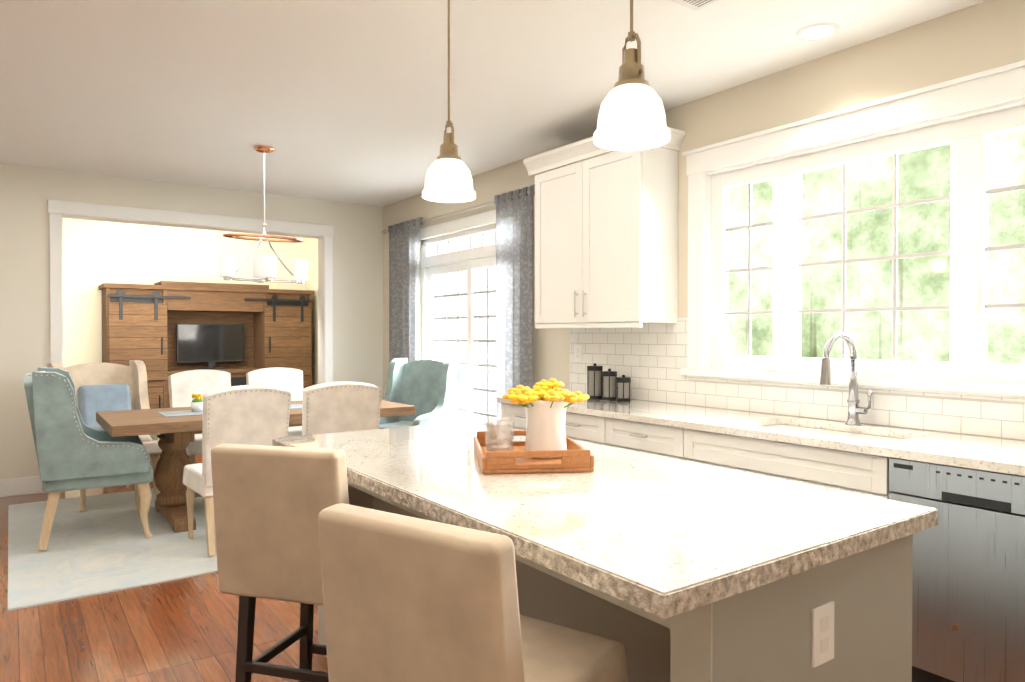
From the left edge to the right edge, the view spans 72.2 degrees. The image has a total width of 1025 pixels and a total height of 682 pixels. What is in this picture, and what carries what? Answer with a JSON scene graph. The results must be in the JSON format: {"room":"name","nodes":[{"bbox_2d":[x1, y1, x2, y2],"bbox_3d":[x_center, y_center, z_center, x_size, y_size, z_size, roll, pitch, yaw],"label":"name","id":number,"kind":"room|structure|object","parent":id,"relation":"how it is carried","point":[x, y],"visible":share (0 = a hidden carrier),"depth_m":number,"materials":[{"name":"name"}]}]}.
{"room":"dining room and kitchen","nodes":[
{"label":"dining room and kitchen","id":0,"kind":"room"},
{"bbox_2d":[0,454,327,681],"bbox_3d":[-1.646,1.364,2.733,6.800,0.100,13.550,0,1,-36],"label":"floor","id":1,"kind":"structure","parent":0,"point":[183,630],"depth_m":3.15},
{"bbox_2d":[8,488,216,610],"bbox_3d":[-1.935,1.282,5.322,3.060,0.010,2.540,0,1,-36],"label":"area rug","id":2,"kind":"object","parent":1,"relation":"on","point":[101,544],"visible":0.42,"depth_m":4.32,"materials":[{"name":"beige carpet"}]},
{"bbox_2d":[24,368,152,549],"bbox_3d":[-2.793,0.736,4.646,0.695,1.109,0.692,0,1,-32],"label":"chair","id":3,"kind":"object","parent":2,"relation":"on","point":[74,451],"visible":0.96,"depth_m":4.31,"materials":[{"name":"fabric"}]},
{"bbox_2d":[46,360,161,511],"bbox_3d":[-3.277,0.726,5.681,0.695,1.109,0.692,1,1,42],"label":"chair","id":4,"kind":"object","parent":2,"relation":"on","point":[100,387],"visible":0.4,"depth_m":5.74,"materials":[{"name":"fabric"}]},
{"bbox_2d":[77,384,131,429],"bbox_3d":[-3.301,0.541,5.701,0.159,0.374,0.380,1,1,42],"label":"pillow","id":5,"kind":"object","parent":4,"relation":"on","point":[92,399],"depth_m":5.64,"materials":[{"name":"blue fabric"}]},
{"bbox_2d":[168,370,230,463],"bbox_3d":[-2.601,0.760,6.019,0.500,1.015,0.614,0,1,-40],"label":"dining chair","id":6,"kind":"object","parent":2,"relation":"on","point":[184,386],"visible":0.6,"depth_m":6.08,"materials":[{"name":"beige fabric"}]},
{"bbox_2d":[182,385,290,555],"bbox_3d":[-1.765,0.776,4.482,0.500,1.015,0.614,0,1,-39],"label":"dining chair","id":7,"kind":"object","parent":2,"relation":"on","point":[251,414],"visible":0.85,"depth_m":4.24,"materials":[{"name":"beige fabric"}]},
{"bbox_2d":[96,400,414,532],"bbox_3d":[-1.927,0.898,5.410,2.120,0.754,0.996,0,1,-36],"label":"dining table","id":8,"kind":"object","parent":2,"relation":"on","point":[176,436],"visible":0.52,"depth_m":4.94,"materials":[{"name":"brown wood"}]},
{"bbox_2d":[157,410,202,416],"bbox_3d":[-2.376,0.522,5.067,0.281,0.005,0.373,0,1,-36],"label":"table runner","id":9,"kind":"object","parent":8,"relation":"on","point":[191,413],"depth_m":5.05,"materials":[{"name":"white fabric"}]},
{"bbox_2d":[190,393,202,411],"bbox_3d":[-2.322,0.452,5.184,0.100,0.134,0.100,0,1,-36],"label":"pot","id":10,"kind":"object","parent":9,"relation":"on","point":[197,404],"visible":1,"depth_m":5.15,"materials":[{"name":"white ceramic"}]},
{"bbox_2d":[290,404,301,408],"bbox_3d":[-1.707,0.517,5.543,0.171,0.005,0.353,0,1,-36],"label":"table runner","id":11,"kind":"object","parent":8,"relation":"on","point":[292,406],"depth_m":5.54,"materials":[{"name":"white fabric"}]},
{"bbox_2d":[246,367,302,436],"bbox_3d":[-2.095,0.756,6.405,0.500,1.015,0.614,0,1,-34],"label":"dining chair","id":12,"kind":"object","parent":2,"relation":"on","point":[289,380],"visible":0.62,"depth_m":6.58,"materials":[{"name":"beige fabric"}]},
{"bbox_2d":[302,381,381,435],"bbox_3d":[-1.241,0.772,4.820,0.500,1.015,0.614,0,1,-32],"label":"dining chair","id":13,"kind":"object","parent":2,"relation":"on","point":[337,407],"visible":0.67,"depth_m":4.57,"materials":[{"name":"beige fabric"}]},
{"bbox_2d":[379,358,461,428],"bbox_3d":[-0.911,0.719,6.280,0.692,1.109,0.695,0,1,30],"label":"chair","id":14,"kind":"object","parent":2,"relation":"on","point":[429,390],"visible":0.69,"depth_m":6.43,"materials":[{"name":"fabric"}]},
{"bbox_2d":[98,283,169,408],"bbox_3d":[-4.454,0.301,8.287,0.620,1.909,0.530,0,1,-36],"label":"tall cabinet","id":15,"kind":"object","parent":1,"relation":"on","point":[139,321],"depth_m":8.11,"materials":[{"name":"brown wood"}]},
{"bbox_2d":[210,369,257,385],"bbox_3d":[-3.538,0.823,8.989,0.560,0.849,0.462,0,1,-36],"label":"base cabinet","id":16,"kind":"object","parent":1,"relation":"on","point":[238,376],"depth_m":8.78,"materials":[{"name":"brown wood"}]},
{"bbox_2d":[176,323,244,368],"bbox_3d":[-3.796,0.065,8.860,0.800,0.568,0.160,0,1,-36],"label":"flat-screen tv","id":17,"kind":"object","parent":16,"relation":"in","point":[211,344],"visible":0.98,"depth_m":8.83,"materials":[{"name":"black plastic"}]},
{"bbox_2d":[211,443,348,681],"bbox_3d":[-0.635,0.814,2.301,0.440,1.004,0.514,0,1,16],"label":"bar stool","id":18,"kind":"object","parent":1,"relation":"on","point":[271,503],"visible":0.58,"depth_m":2.08,"materials":[{"name":"fabric"}]},
{"bbox_2d":[250,289,313,388],"bbox_3d":[-3.038,0.290,9.299,0.620,1.909,0.530,0,1,-36],"label":"tall cabinet","id":19,"kind":"object","parent":1,"relation":"on","point":[280,320],"depth_m":9.08,"materials":[{"name":"brown wood"}]},
{"bbox_2d":[318,503,627,681],"bbox_3d":[-0.062,0.823,1.456,0.440,1.004,0.514,0,1,34],"label":"bar stool","id":20,"kind":"object","parent":1,"relation":"on","point":[409,599],"visible":1,"depth_m":1.25,"materials":[{"name":"fabric"}]},
{"bbox_2d":[497,401,612,446],"bbox_3d":[0.485,0.859,4.550,0.609,0.870,1.099,0,1,-36],"label":"base cabinet","id":21,"kind":"object","parent":1,"relation":"on","point":[595,430],"depth_m":4.14,"materials":[{"name":"white wood"}]},
{"bbox_2d":[318,481,912,681],"bbox_3d":[0.096,0.885,2.371,0.787,0.862,2.067,0,1,-36],"label":"kitchen island","id":22,"kind":"object","parent":1,"relation":"on","point":[849,620],"depth_m":1.59,"materials":[{"name":"grey paint"}]},
{"bbox_2d":[272,421,935,620],"bbox_3d":[0.029,0.431,2.329,0.978,0.044,2.140,0,1,-36],"label":"island countertop","id":23,"kind":"structure","parent":22,"relation":"on","point":[665,538],"depth_m":1.70,"materials":[{"name":"beige stone"}]},
{"bbox_2d":[473,430,593,473],"bbox_3d":[0.054,0.372,2.408,0.350,0.068,0.470,0,1,-7],"label":"wood tray","id":24,"kind":"object","parent":23,"relation":"on","point":[575,456],"visible":0.77,"depth_m":2.18,"materials":[{"name":"brown wood"}]},
{"bbox_2d":[485,417,511,453],"bbox_3d":[-0.049,0.330,2.431,0.094,0.125,0.094,0,1,-36],"label":"glass jar","id":25,"kind":"object","parent":24,"relation":"on","point":[508,419],"visible":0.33,"depth_m":2.42,"materials":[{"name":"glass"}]},
{"bbox_2d":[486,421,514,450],"bbox_3d":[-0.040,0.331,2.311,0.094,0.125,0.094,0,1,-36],"label":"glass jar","id":26,"kind":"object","parent":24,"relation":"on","point":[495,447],"visible":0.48,"depth_m":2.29,"materials":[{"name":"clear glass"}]},
{"bbox_2d":[502,378,588,458],"bbox_3d":[0.117,0.260,2.412,0.297,0.265,0.275,0,1,-36],"label":"vase","id":27,"kind":"object","parent":24,"relation":"on","point":[543,404],"visible":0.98,"depth_m":2.35,"materials":[{"name":"white ceramic"}]},
{"bbox_2d":[613,421,692,461],"bbox_3d":[0.934,0.865,3.921,0.609,0.870,0.693,0,1,-36],"label":"base cabinet","id":28,"kind":"object","parent":1,"relation":"on","point":[658,440],"depth_m":3.67,"materials":[{"name":"white wood"}]},
{"bbox_2d":[693,429,952,498],"bbox_3d":[1.375,0.872,3.305,0.609,0.870,1.065,0,1,-36],"label":"base cabinet","id":29,"kind":"object","parent":1,"relation":"on","point":[837,455],"depth_m":3.00,"materials":[{"name":"white wood"}]},
{"bbox_2d":[497,397,1024,475],"bbox_3d":[1.544,0.418,3.039,0.637,0.034,4.796,0,1,-36],"label":"countertop","id":30,"kind":"structure","parent":29,"relation":"on","point":[993,454],"depth_m":3.07,"materials":[{"name":"beige stone"}]},
{"bbox_2d":[587,363,602,398],"bbox_3d":[0.549,0.265,4.690,0.104,0.234,0.102,0,1,-36],"label":"canister","id":31,"kind":"object","parent":30,"relation":"on","point":[594,381],"visible":0.94,"depth_m":4.65,"materials":[{"name":"black metal"}]},
{"bbox_2d":[602,368,616,399],"bbox_3d":[0.633,0.281,4.590,0.098,0.204,0.097,0,1,-36],"label":"canister","id":32,"kind":"object","parent":30,"relation":"on","point":[609,385],"visible":1,"depth_m":4.56,"materials":[{"name":"glass"}]},
{"bbox_2d":[616,375,630,401],"bbox_3d":[0.711,0.300,4.499,0.090,0.169,0.089,0,1,-36],"label":"canister","id":33,"kind":"object","parent":30,"relation":"on","point":[623,388],"visible":1,"depth_m":4.47,"materials":[{"name":"black metal"}]},
{"bbox_2d":[757,421,908,440],"bbox_3d":[1.438,0.532,3.226,0.412,0.222,0.772,0,1,-36],"label":"sink","id":34,"kind":"object","parent":30,"relation":"in","point":[833,429],"depth_m":3.35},
{"bbox_2d":[820,332,872,425],"bbox_3d":[1.536,0.178,3.233,0.298,0.439,0.126,0,1,-36],"label":"faucet","id":35,"kind":"object","parent":30,"relation":"on","point":[855,410],"visible":1,"depth_m":3.29,"materials":[{"name":"silver metal"}]},
{"bbox_2d":[889,458,1024,681],"bbox_3d":[1.850,0.881,2.620,0.598,0.867,0.590,0,1,-36],"label":"dishwasher","id":36,"kind":"object","parent":29,"relation":"in","point":[968,590],"visible":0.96,"depth_m":2.47,"materials":[{"name":"silver metal"}]},
{"bbox_2d":[63,218,302,367],"bbox_3d":[-5.393,-0.111,8.091,6.350,2.740,0.150,0,1,-36],"label":"wall","id":37,"kind":"structure","parent":0,"point":[96,254],"depth_m":8.53,"materials":[{"name":"beige paint"}]},
{"bbox_2d":[0,163,382,479],"bbox_3d":[-3.989,-0.090,5.998,6.200,2.740,0.150,0,1,-36],"label":"wall","id":38,"kind":"structure","parent":0,"point":[27,193],"depth_m":6.18,"materials":[{"name":"white paint"}]},
{"bbox_2d":[0,199,333,497],"bbox_3d":[-3.762,0.046,5.682,6.200,2.475,5.670,0,1,-36],"label":"door frame","id":39,"kind":"structure","parent":38,"relation":"attached to","point":[59,211],"depth_m":6.46,"materials":[{"name":"white wood"}]},
{"bbox_2d":[0,0,986,205],"bbox_3d":[-1.646,-1.476,2.704,6.800,0.100,13.550,0,1,-36],"label":"ceiling","id":40,"kind":"structure","parent":0,"point":[340,100],"depth_m":3.79,"materials":[{"name":"white paint"}]},
{"bbox_2d":[219,145,307,282],"bbox_3d":[-1.865,-0.950,5.287,0.654,1.004,0.314,0,1,-36],"label":"dining chandelier","id":41,"kind":"object","parent":40,"relation":"hanging from","point":[264,269],"visible":1,"depth_m":5.24,"materials":[{"name":"white glass"}]},
{"bbox_2d":[422,0,475,202],"bbox_3d":[-0.244,-0.988,2.697,0.209,0.874,0.209,0,1,-36],"label":"pendant light","id":42,"kind":"object","parent":40,"relation":"hanging from","point":[448,178],"visible":1,"depth_m":2.65,"materials":[{"name":"white glass"}]},
{"bbox_2d":[593,0,670,150],"bbox_3d":[0.323,-0.980,1.903,0.209,0.874,0.209,0,1,-36],"label":"pendant light","id":43,"kind":"object","parent":40,"relation":"hanging from","point":[631,116],"visible":1,"depth_m":1.86,"materials":[{"name":"white glass"}]},
{"bbox_2d":[671,0,717,10],"bbox_3d":[0.831,-1.423,2.834,0.160,0.010,0.360,0,1,-36],"label":"ceiling vent","id":44,"kind":"object","parent":40,"relation":"in","point":[695,5],"visible":1,"depth_m":2.96,"materials":[{"name":"white metal"}]},
{"bbox_2d":[795,22,839,40],"bbox_3d":[1.409,-1.427,3.247,0.190,0.007,0.190,0,1,-36],"label":"recessed light","id":45,"kind":"object","parent":40,"relation":"in","point":[812,32],"visible":0.98,"depth_m":3.23,"materials":[{"name":"white plastic"}]},
{"bbox_2d":[303,0,1024,440],"bbox_3d":[0.990,-0.074,4.492,0.150,2.740,13.070,0,1,-36],"label":"wall","id":46,"kind":"structure","parent":0,"point":[977,38],"depth_m":3.74,"materials":[{"name":"beige paint"}]},
{"bbox_2d":[420,209,495,423],"bbox_3d":[-0.390,0.084,6.377,0.144,2.385,2.000,0,1,-36],"label":"patio door","id":47,"kind":"structure","parent":46,"relation":"in","point":[471,261],"depth_m":6.40,"materials":[{"name":"white"}]},
{"bbox_2d":[382,190,534,233],"bbox_3d":[-0.565,-1.154,6.430,0.106,0.052,2.742,0,1,-36],"label":"curtain rod","id":48,"kind":"object","parent":46,"relation":"attached to","point":[451,213],"visible":0.4,"depth_m":6.30,"materials":[{"name":"silver metal"}]},
{"bbox_2d":[388,217,422,363],"bbox_3d":[-1.102,0.016,7.122,0.062,2.445,0.711,0,1,-36],"label":"curtain","id":49,"kind":"object","parent":48,"relation":"hanging from","point":[404,291],"visible":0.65,"depth_m":7.07,"materials":[{"name":"fabric"}]},
{"bbox_2d":[494,185,534,425],"bbox_3d":[0.010,0.032,5.567,0.062,2.445,0.535,0,1,-36],"label":"curtain","id":50,"kind":"object","parent":46,"relation":"hanging from","point":[514,291],"visible":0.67,"depth_m":5.53,"materials":[{"name":"fabric"}]},
{"bbox_2d":[574,345,581,361],"bbox_3d":[0.473,0.090,5.064,0.008,0.120,0.080,0,1,-36],"label":"outlet","id":51,"kind":"object","parent":46,"relation":"attached to","point":[577,353],"visible":1,"depth_m":5.06,"materials":[{"name":"white plastic"}]},
{"bbox_2d":[523,127,684,327],"bbox_3d":[0.563,-0.680,4.616,0.387,1.190,1.130,0,1,-36],"label":"upper cabinet","id":52,"kind":"object","parent":46,"relation":"attached to","point":[606,240],"visible":0.98,"depth_m":4.37,"materials":[{"name":"white wood"}]},
{"bbox_2d":[570,318,1024,439],"bbox_3d":[1.808,0.134,3.210,0.012,0.529,4.770,0,1,-36],"label":"backsplash","id":53,"kind":"structure","parent":46,"relation":"attached to","point":[650,360],"depth_m":3.87,"materials":[{"name":"white tile"}]},
{"bbox_2d":[680,60,1024,398],"bbox_3d":[1.720,-0.451,3.423,0.200,1.355,2.150,0,1,-36],"label":"kitchen window","id":54,"kind":"structure","parent":46,"relation":"in","point":[966,117],"depth_m":3.42,"materials":[{"name":"white wood"}]},
{"label":"outside","id":55,"kind":"structure","parent":0,"visible":0},
{"bbox_2d":[460,418,486,422],"bbox_3d":[1.649,1.344,6.593,3.350,0.100,18.000,0,1,-36],"label":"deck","id":56,"kind":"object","parent":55,"point":[463,420],"depth_m":11.04,"materials":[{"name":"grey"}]},
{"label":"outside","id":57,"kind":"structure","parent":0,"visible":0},
{"bbox_2d":[431,232,495,423],"bbox_3d":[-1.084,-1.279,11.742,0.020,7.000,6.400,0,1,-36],"label":"door glass","id":58,"kind":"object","parent":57,"point":[451,305],"depth_m":11.28,"materials":[{"name":"clear glass"}]},
{"bbox_2d":[728,129,1024,363],"bbox_3d":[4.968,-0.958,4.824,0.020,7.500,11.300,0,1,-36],"label":"window glass","id":59,"kind":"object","parent":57,"point":[1010,209],"depth_m":6.77,"materials":[{"name":"clear glass"}]}
]}

